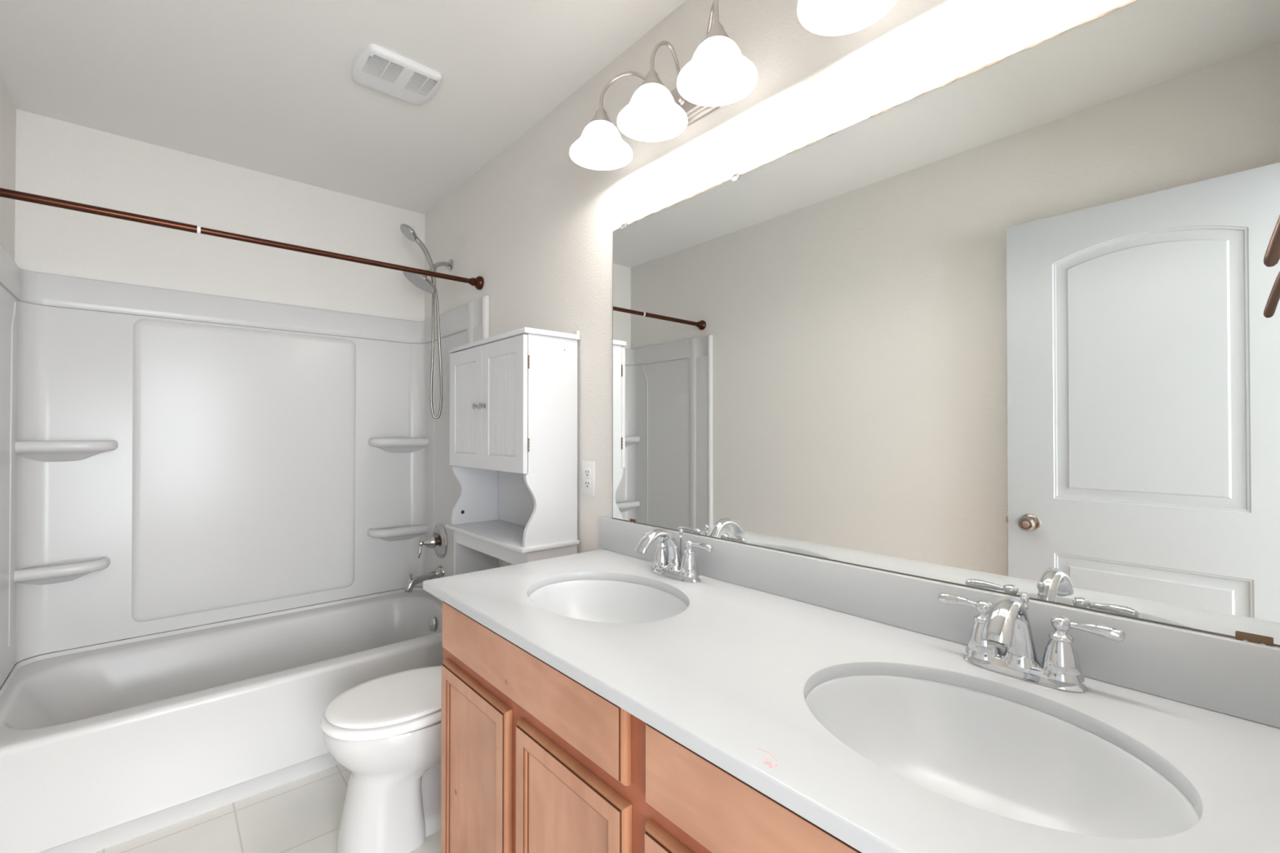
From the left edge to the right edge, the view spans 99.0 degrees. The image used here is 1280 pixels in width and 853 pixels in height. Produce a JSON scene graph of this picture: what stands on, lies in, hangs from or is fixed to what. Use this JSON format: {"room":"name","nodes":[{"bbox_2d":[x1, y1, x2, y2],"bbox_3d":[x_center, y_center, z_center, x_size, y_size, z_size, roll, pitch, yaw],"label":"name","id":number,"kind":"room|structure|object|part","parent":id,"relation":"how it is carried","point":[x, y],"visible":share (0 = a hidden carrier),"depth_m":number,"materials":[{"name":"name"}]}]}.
{"room":"bathroom","nodes":[
{"label":"bathroom","id":0,"kind":"room"},
{"bbox_2d":[0,73,16,262],"bbox_3d":[-1.307,0.011,0.768,0.120,2.440,3.304,0,-1,-41],"label":"wall","id":1,"kind":"structure","parent":0,"point":[7,108],"depth_m":1.95,"materials":[{"name":"white paint"}]},
{"bbox_2d":[0,187,484,289],"bbox_3d":[-1.306,-0.665,2.019,1.523,0.063,0.063,0,-1,-41],"label":"shower curtain rod","id":2,"kind":"object","parent":1,"relation":"attached to","point":[478,282],"visible":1,"depth_m":1.85,"materials":[{"name":"brown metal"}]},
{"bbox_2d":[470,275,484,289],"bbox_3d":[-0.753,-0.661,2.504,0.052,0.063,0.063,0,-1,-41],"label":"rod flange","id":3,"kind":"object","parent":2,"relation":"on","point":[478,282],"depth_m":2.49,"materials":[{"name":"brown metal"}]},
{"bbox_2d":[14,109,425,321],"bbox_3d":[-1.818,0.028,2.597,1.764,2.440,0.120,0,-1,-41],"label":"wall","id":4,"kind":"structure","parent":0,"point":[55,158],"depth_m":2.41,"materials":[{"name":"white paint"}]},
{"bbox_2d":[0,245,488,690],"bbox_3d":[-1.513,0.141,2.248,1.520,1.458,0.801,0,-1,-41],"label":"shower surround","id":5,"kind":"object","parent":4,"relation":"attached to","point":[171,460],"visible":0.94,"depth_m":2.38,"materials":[{"name":"white plastic"}]},
{"bbox_2d":[13,556,110,584],"bbox_3d":[-2.200,0.563,2.084,0.255,0.084,0.115,0,-1,-41],"label":"corner shelf","id":6,"kind":"object","parent":5,"relation":"attached to","point":[61,570],"depth_m":2.09,"materials":[{"name":"white plastic"}]},
{"bbox_2d":[14,440,118,462],"bbox_3d":[-2.193,0.095,2.095,0.275,0.084,0.115,0,-1,-41],"label":"corner shelf","id":7,"kind":"object","parent":5,"relation":"attached to","point":[25,451],"depth_m":2.08,"materials":[{"name":"white plastic"}]},
{"bbox_3d":[-1.770,0.184,2.521,0.844,1.266,0.012,0,-1,-41],"label":"raised panel","id":8,"kind":"part","parent":5,"relation":"part of","materials":[{"name":"white plastic"}]},
{"bbox_2d":[367,524,427,541],"bbox_3d":[-1.277,0.573,2.894,0.288,0.084,0.115,0,-1,-41],"label":"corner shelf","id":9,"kind":"object","parent":5,"relation":"attached to","point":[375,532],"depth_m":2.88,"materials":[{"name":"white plastic"}]},
{"bbox_2d":[368,437,428,453],"bbox_3d":[-1.276,0.103,2.899,0.285,0.084,0.115,0,-1,-41],"label":"corner shelf","id":10,"kind":"object","parent":5,"relation":"attached to","point":[375,445],"depth_m":2.88,"materials":[{"name":"white plastic"}]},
{"bbox_2d":[404,565,444,592],"bbox_3d":[-1.083,0.762,2.734,0.188,0.105,0.072,0,-1,-41],"label":"tub spout","id":11,"kind":"object","parent":5,"relation":"attached to","point":[438,572],"visible":0.94,"depth_m":2.72,"materials":[{"name":"silver metal"}]},
{"bbox_2d":[417,523,447,558],"bbox_3d":[-1.066,0.585,2.764,0.117,0.179,0.179,0,-1,-41],"label":"shower valve","id":12,"kind":"object","parent":5,"relation":"attached to","point":[437,541],"visible":1,"depth_m":2.75,"materials":[{"name":"silver metal"}]},
{"bbox_3d":[-1.101,0.623,2.733,0.021,0.069,0.016,0,-1,-41],"label":"lever","id":13,"kind":"part","parent":12,"relation":"part of","materials":[{"name":"silver metal"}]},
{"bbox_3d":[-1.077,0.585,2.754,0.072,0.066,0.066,0,-1,-41],"label":"handle","id":14,"kind":"part","parent":12,"relation":"part of","materials":[{"name":"silver metal"}]},
{"bbox_3d":[-1.044,0.586,2.783,0.022,0.042,0.042,0,-1,-41],"label":"stem","id":15,"kind":"part","parent":12,"relation":"part of","materials":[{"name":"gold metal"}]},
{"bbox_2d":[93,764,440,852],"bbox_3d":[-0.729,1.287,1.343,1.764,0.100,3.424,0,-1,-41],"label":"floor","id":16,"kind":"structure","parent":0,"point":[303,815],"depth_m":1.69,"materials":[{"name":"tile"}]},
{"bbox_2d":[0,587,442,852],"bbox_3d":[-1.496,1.057,2.220,1.516,0.376,0.849,0,-1,-41],"label":"bathtub","id":17,"kind":"object","parent":16,"relation":"on","point":[103,746],"visible":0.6,"depth_m":1.88,"materials":[{"name":"white plastic"}]},
{"bbox_3d":[-1.031,0.977,2.707,0.019,0.075,0.075,0,-1,-41],"label":"overflow plate","id":18,"kind":"part","parent":17,"relation":"part of","materials":[{"name":"silver metal"}]},
{"bbox_2d":[320,666,441,852],"bbox_3d":[-0.625,0.898,1.793,0.744,0.686,0.366,0,-1,-41],"label":"toilet","id":19,"kind":"object","parent":16,"relation":"on","point":[385,731],"visible":0.55,"depth_m":1.57,"materials":[{"name":"white ceramic"}]},
{"bbox_3d":[-0.729,0.853,1.696,0.458,0.026,0.354,0,-1,-41],"label":"seat","id":20,"kind":"part","parent":19,"relation":"part of","materials":[{"name":"white plastic"}]},
{"bbox_3d":[-0.691,1.054,1.728,0.547,0.373,0.348,0,-1,-41],"label":"bowl","id":21,"kind":"part","parent":19,"relation":"part of","materials":[{"name":"white ceramic"}]},
{"bbox_3d":[-0.727,0.830,1.698,0.440,0.020,0.330,0,-1,-41],"label":"lid","id":22,"kind":"part","parent":19,"relation":"part of","materials":[{"name":"white plastic"}]},
{"bbox_2d":[445,327,579,575],"bbox_3d":[-0.504,0.454,2.064,0.244,1.578,0.629,0,-1,-41],"label":"storage cabinet","id":23,"kind":"object","parent":16,"relation":"on","point":[513,393],"visible":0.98,"depth_m":1.90,"materials":[{"name":"white laminate"}]},
{"bbox_3d":[-0.677,-0.071,2.122,0.002,0.343,0.180,0,-1,-41],"label":"beadboard panel","id":24,"kind":"part","parent":23,"relation":"part of","materials":[{"name":"white laminate"}]},
{"bbox_3d":[-0.674,-0.071,2.125,0.016,0.454,0.295,0,-1,-41],"label":"door","id":25,"kind":"part","parent":23,"relation":"part of","materials":[{"name":"white laminate"}]},
{"bbox_3d":[-0.688,0.473,2.290,0.206,1.545,0.015,0,-1,-41],"label":"panel","id":26,"kind":"part","parent":23,"relation":"part of","materials":[{"name":"white laminate"}]},
{"bbox_3d":[-0.608,-0.075,2.020,0.024,0.022,0.024,0,-1,-41],"label":"door knob","id":27,"kind":"part","parent":23,"relation":"part of","materials":[{"name":"silver metal"}]},
{"bbox_3d":[-0.574,-0.076,1.981,0.024,0.022,0.024,0,-1,-41],"label":"door knob","id":28,"kind":"part","parent":23,"relation":"part of","materials":[{"name":"silver metal"}]},
{"bbox_3d":[-0.478,-0.073,1.895,0.002,0.343,0.191,0,-1,-41],"label":"beadboard panel","id":29,"kind":"part","parent":23,"relation":"part of","materials":[{"name":"white laminate"}]},
{"bbox_3d":[-0.474,-0.073,1.898,0.016,0.454,0.306,0,-1,-41],"label":"door","id":30,"kind":"part","parent":23,"relation":"part of","materials":[{"name":"white laminate"}]},
{"bbox_3d":[-0.419,0.049,2.138,0.004,0.698,0.567,0,-1,-41],"label":"panel","id":31,"kind":"part","parent":23,"relation":"part of","materials":[{"name":"white laminate"}]},
{"bbox_3d":[-0.302,0.469,1.849,0.206,1.545,0.015,0,-1,-41],"label":"panel","id":32,"kind":"part","parent":23,"relation":"part of","materials":[{"name":"white laminate"}]},
{"bbox_2d":[440,600,862,852],"bbox_3d":[0.182,0.824,1.027,0.571,0.819,1.495,0,-1,-41],"label":"vanity cabinet","id":33,"kind":"object","parent":16,"relation":"on","point":[534,759],"visible":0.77,"depth_m":0.96,"materials":[{"name":"brown wood"}]},
{"bbox_3d":[-0.384,0.852,1.253,0.018,0.528,0.342,0,-1,-41],"label":"cabinet door","id":34,"kind":"part","parent":33,"relation":"part of","materials":[{"name":"brown wood"}]},
{"bbox_3d":[-0.258,0.493,1.112,0.018,0.130,0.718,0,-1,-41],"label":"drawer","id":35,"kind":"part","parent":33,"relation":"part of","materials":[{"name":"brown wood"}]},
{"bbox_3d":[-0.132,0.849,0.966,0.018,0.528,0.342,0,-1,-41],"label":"cabinet door","id":36,"kind":"part","parent":33,"relation":"part of","materials":[{"name":"brown wood"}]},
{"bbox_3d":[-0.011,0.773,0.858,0.018,0.719,1.495,0,-1,-41],"label":"frame","id":37,"kind":"part","parent":33,"relation":"part of","materials":[{"name":"brown wood"}]},
{"bbox_3d":[0.120,0.847,0.677,0.018,0.528,0.342,0,-1,-41],"label":"cabinet door","id":38,"kind":"part","parent":33,"relation":"part of","materials":[{"name":"brown wood"}]},
{"bbox_3d":[0.233,0.488,0.552,0.018,0.130,0.680,0,-1,-41],"label":"drawer","id":39,"kind":"part","parent":33,"relation":"part of","materials":[{"name":"brown wood"}]},
{"bbox_2d":[422,549,1279,852],"bbox_3d":[0.167,0.404,1.032,0.597,0.022,1.519,0,-1,-41],"label":"countertop","id":40,"kind":"structure","parent":33,"relation":"on","point":[729,677],"depth_m":0.78,"materials":[{"name":"white stone"}]},
{"bbox_2d":[528,579,688,622],"bbox_3d":[-0.081,0.490,1.294,0.368,0.147,0.476,0,-1,-41],"label":"sink basin","id":41,"kind":"object","parent":40,"relation":"in","point":[590,600],"visible":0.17,"depth_m":1.44,"materials":[{"name":"white porcelain"}]},
{"bbox_2d":[635,528,712,582],"bbox_3d":[0.054,0.331,1.417,0.164,0.132,0.249,0,-1,-41],"label":"faucet","id":42,"kind":"object","parent":40,"relation":"on","point":[669,563],"visible":1,"depth_m":1.41,"materials":[{"name":"silver metal"}]},
{"bbox_3d":[0.051,0.323,1.414,0.153,0.117,0.045,0,-1,-41],"label":"spout","id":43,"kind":"part","parent":42,"relation":"part of","materials":[{"name":"silver metal"}]},
{"bbox_3d":[0.060,0.339,1.491,0.055,0.089,0.055,0,-1,-41],"label":"handle","id":44,"kind":"part","parent":42,"relation":"part of","materials":[{"name":"silver metal"}]},
{"bbox_3d":[0.094,0.387,1.452,0.059,0.020,0.164,0,-1,-41],"label":"plate","id":45,"kind":"part","parent":42,"relation":"part of","materials":[{"name":"silver metal"}]},
{"bbox_3d":[0.110,0.326,1.466,0.013,0.105,0.013,0,-1,-41],"label":"lift rod","id":46,"kind":"part","parent":42,"relation":"part of","materials":[{"name":"silver metal"}]},
{"bbox_3d":[0.128,0.338,1.413,0.055,0.089,0.055,0,-1,-41],"label":"handle","id":47,"kind":"part","parent":42,"relation":"part of","materials":[{"name":"silver metal"}]},
{"bbox_3d":[0.157,0.304,1.385,0.019,0.019,0.066,0,-1,-41],"label":"lever","id":48,"kind":"part","parent":42,"relation":"part of","materials":[{"name":"silver metal"}]},
{"bbox_2d":[805,675,1199,838],"bbox_3d":[0.426,0.485,0.713,0.374,0.147,0.466,0,-1,-41],"label":"sink basin","id":49,"kind":"object","parent":40,"relation":"in","point":[986,752],"visible":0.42,"depth_m":0.80,"materials":[{"name":"white ceramic"}]},
{"bbox_2d":[937,592,1125,693],"bbox_3d":[0.566,0.325,0.834,0.164,0.132,0.249,0,-1,-41],"label":"faucet","id":50,"kind":"object","parent":40,"relation":"on","point":[1006,623],"visible":1,"depth_m":0.83,"materials":[{"name":"grey metal"}]},
{"bbox_3d":[0.547,0.300,0.940,0.019,0.019,0.066,0,-1,-41],"label":"lever","id":51,"kind":"part","parent":50,"relation":"part of","materials":[{"name":"silver metal"}]},
{"bbox_3d":[0.572,0.333,0.907,0.055,0.089,0.055,0,-1,-41],"label":"handle","id":52,"kind":"part","parent":50,"relation":"part of","materials":[{"name":"silver metal"}]},
{"bbox_3d":[0.562,0.318,0.831,0.153,0.117,0.045,0,-1,-41],"label":"spout","id":53,"kind":"part","parent":50,"relation":"part of","materials":[{"name":"silver metal"}]},
{"bbox_3d":[0.622,0.321,0.883,0.013,0.105,0.013,0,-1,-41],"label":"lift rod","id":54,"kind":"part","parent":50,"relation":"part of","materials":[{"name":"silver metal"}]},
{"bbox_3d":[0.606,0.381,0.868,0.059,0.020,0.164,0,-1,-41],"label":"plate","id":55,"kind":"part","parent":50,"relation":"part of","materials":[{"name":"silver metal"}]},
{"bbox_3d":[0.640,0.333,0.830,0.055,0.089,0.055,0,-1,-41],"label":"handle","id":56,"kind":"part","parent":50,"relation":"part of","materials":[{"name":"silver metal"}]},
{"bbox_3d":[0.668,0.299,0.802,0.019,0.019,0.066,0,-1,-41],"label":"lever","id":57,"kind":"part","parent":50,"relation":"part of","materials":[{"name":"silver metal"}]},
{"bbox_2d":[0,0,686,214],"bbox_3d":[-0.729,-1.253,1.366,1.764,0.100,3.424,0,-1,-41],"label":"ceiling","id":58,"kind":"structure","parent":0,"point":[267,86],"depth_m":1.86,"materials":[{"name":"white paint"}]},
{"bbox_2d":[351,44,441,106],"bbox_3d":[-0.829,-1.187,1.867,0.260,0.023,0.224,0,-1,-41],"label":"exhaust fan cover","id":59,"kind":"object","parent":58,"relation":"attached to","point":[379,68],"visible":1,"depth_m":1.84,"materials":[{"name":"white plastic"}]},
{"bbox_2d":[424,0,1131,567],"bbox_3d":[-0.071,0.021,1.851,0.120,2.440,3.304,0,-1,-41],"label":"wall","id":60,"kind":"structure","parent":0,"point":[537,224],"depth_m":1.67,"materials":[{"name":"white paint"}]},
{"bbox_2d":[400,223,453,418],"bbox_3d":[-1.057,-0.506,2.702,0.246,0.934,0.179,0,-1,-41],"label":"shower","id":61,"kind":"object","parent":60,"relation":"attached to","point":[421,282],"visible":0.91,"depth_m":2.71,"materials":[{"name":"silver metal"}]},
{"bbox_3d":[-1.004,-0.804,2.751,0.096,0.059,0.021,0,-1,-41],"label":"shower arm","id":62,"kind":"part","parent":61,"relation":"part of","materials":[{"name":"silver metal"}]},
{"bbox_2d":[582,461,595,496],"bbox_3d":[-0.178,0.177,1.876,0.007,0.116,0.072,0,-1,-41],"label":"wall outlet","id":63,"kind":"object","parent":60,"relation":"attached to","point":[588,467],"visible":1,"depth_m":1.87,"materials":[{"name":"white plastic"}]},
{"bbox_2d":[584,480,590,488],"bbox_3d":[-0.180,0.197,1.874,0.003,0.028,0.033,0,-1,-41],"label":"receptacle","id":64,"kind":"object","parent":63,"relation":"attached to","point":[587,482],"depth_m":1.87,"materials":[{"name":"white plastic"}]},
{"bbox_2d":[584,468,590,476],"bbox_3d":[-0.180,0.158,1.875,0.003,0.028,0.033,0,-1,-41],"label":"receptacle","id":65,"kind":"object","parent":63,"relation":"attached to","point":[587,471],"depth_m":1.87,"materials":[{"name":"white plastic"}]},
{"bbox_2d":[568,0,757,170],"bbox_3d":[0.050,-0.919,1.455,0.232,0.242,0.630,0,-1,-41],"label":"vanity light","id":66,"kind":"object","parent":60,"relation":"attached to","point":[717,74],"visible":1,"depth_m":1.42,"materials":[{"name":"white glass"}]},
{"bbox_3d":[-0.114,-0.839,1.606,0.186,0.086,0.186,0,-1,-41],"label":"lamp shade","id":67,"kind":"part","parent":66,"relation":"part of","materials":[{"name":"white glass"}]},
{"bbox_3d":[-0.114,-0.847,1.606,0.050,0.060,0.050,0,-1,-41],"label":"bulb","id":68,"kind":"part","parent":66,"relation":"part of","materials":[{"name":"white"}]},
{"bbox_3d":[-0.025,-0.974,1.595,0.190,0.129,0.017,0,-1,10],"label":"arm","id":69,"kind":"part","parent":66,"relation":"part of","materials":[{"name":"silver metal"}]},
{"bbox_3d":[0.032,-0.841,1.439,0.186,0.086,0.186,0,-1,-41],"label":"lamp shade","id":70,"kind":"part","parent":66,"relation":"part of","materials":[{"name":"white glass"}]},
{"bbox_3d":[0.032,-0.849,1.439,0.050,0.060,0.050,0,-1,-41],"label":"bulb","id":71,"kind":"part","parent":66,"relation":"part of","materials":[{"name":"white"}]},
{"bbox_3d":[0.076,-0.975,1.479,0.127,0.129,0.010,0,-1,-41],"label":"arm","id":72,"kind":"part","parent":66,"relation":"part of","materials":[{"name":"silver metal"}]},
{"bbox_3d":[0.112,-0.902,1.509,0.021,0.022,0.022,0,-1,-41],"label":"plate knob","id":73,"kind":"part","parent":66,"relation":"part of","materials":[{"name":"silver metal"}]},
{"bbox_3d":[0.128,-0.902,1.524,0.024,0.120,0.236,0,-1,-41],"label":"plate","id":74,"kind":"part","parent":66,"relation":"part of","materials":[{"name":"silver metal"}]},
{"bbox_3d":[0.178,-0.976,1.363,0.017,0.129,0.190,0,-1,-2],"label":"arm","id":75,"kind":"part","parent":66,"relation":"part of","materials":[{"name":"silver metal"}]},
{"bbox_3d":[0.179,-0.850,1.272,0.050,0.060,0.050,0,-1,-41],"label":"bulb","id":76,"kind":"part","parent":66,"relation":"part of","materials":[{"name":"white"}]},
{"bbox_3d":[0.179,-0.842,1.272,0.186,0.086,0.186,0,-1,-41],"label":"lamp shade","id":77,"kind":"part","parent":66,"relation":"part of","materials":[{"name":"white glass"}]},
{"bbox_2d":[796,0,897,35],"bbox_3d":[0.556,-0.924,0.878,0.232,0.242,0.630,0,-1,-41],"label":"vanity light","id":78,"kind":"object","parent":60,"relation":"attached to","point":[820,17],"visible":1,"depth_m":1.09,"materials":[{"name":"white glass"}]},
{"bbox_2d":[599,516,1279,728],"bbox_3d":[0.378,0.344,1.229,0.020,0.102,1.537,0,-1,-41],"label":"backsplash","id":79,"kind":"structure","parent":60,"relation":"attached to","point":[1229,676],"depth_m":0.90,"materials":[{"name":"white stone"}]},
{"bbox_2d":[612,0,1279,647],"bbox_3d":[0.401,-0.175,1.219,0.006,0.935,1.480,0,-1,-41],"label":"wall mirror","id":80,"kind":"object","parent":60,"relation":"attached to","point":[1010,326],"visible":1,"depth_m":0.94,"materials":[{"name":"silver mirror"}]},
{"bbox_2d":[621,221,626,229],"bbox_3d":[-0.050,-0.638,1.733,0.010,0.020,0.022,0,-1,-41],"label":"mirror clip","id":81,"kind":"object","parent":80,"relation":"attached to","point":[624,224],"visible":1,"depth_m":1.73,"materials":[{"name":"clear plastic"}]},
{"bbox_2d":[629,519,635,523],"bbox_3d":[-0.023,0.297,1.693,0.010,0.020,0.024,0,-1,-41],"label":"mirror clip","id":82,"kind":"object","parent":80,"relation":"attached to","point":[633,521],"visible":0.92,"depth_m":1.69,"materials":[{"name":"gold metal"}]},
{"bbox_2d":[731,170,739,180],"bbox_3d":[0.244,-0.641,1.397,0.010,0.020,0.022,0,-1,-41],"label":"mirror clip","id":83,"kind":"object","parent":80,"relation":"attached to","point":[735,175],"visible":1,"depth_m":1.39,"materials":[{"name":"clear plastic"}]},
{"bbox_2d":[1235,631,1273,646],"bbox_3d":[0.821,0.288,0.731,0.010,0.020,0.034,0,-1,-41],"label":"mirror clip","id":84,"kind":"object","parent":80,"relation":"attached to","point":[1265,641],"visible":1,"depth_m":0.73,"materials":[{"name":"gold metal"}]},
{"bbox_3d":[0.360,0.006,0.113,1.524,2.440,0.120,0,-1,-41],"label":"wall","id":85,"kind":"structure","parent":0,"visible":0},
{"bbox_2d":[1263,214,1279,266],"bbox_3d":[0.712,-0.229,0.563,0.050,0.112,0.092,0,-1,-41],"label":"robe hook","id":86,"kind":"object","parent":85,"relation":"attached to","point":[1272,256],"visible":1,"depth_m":0.59,"materials":[{"name":"brown metal"}]}
]}

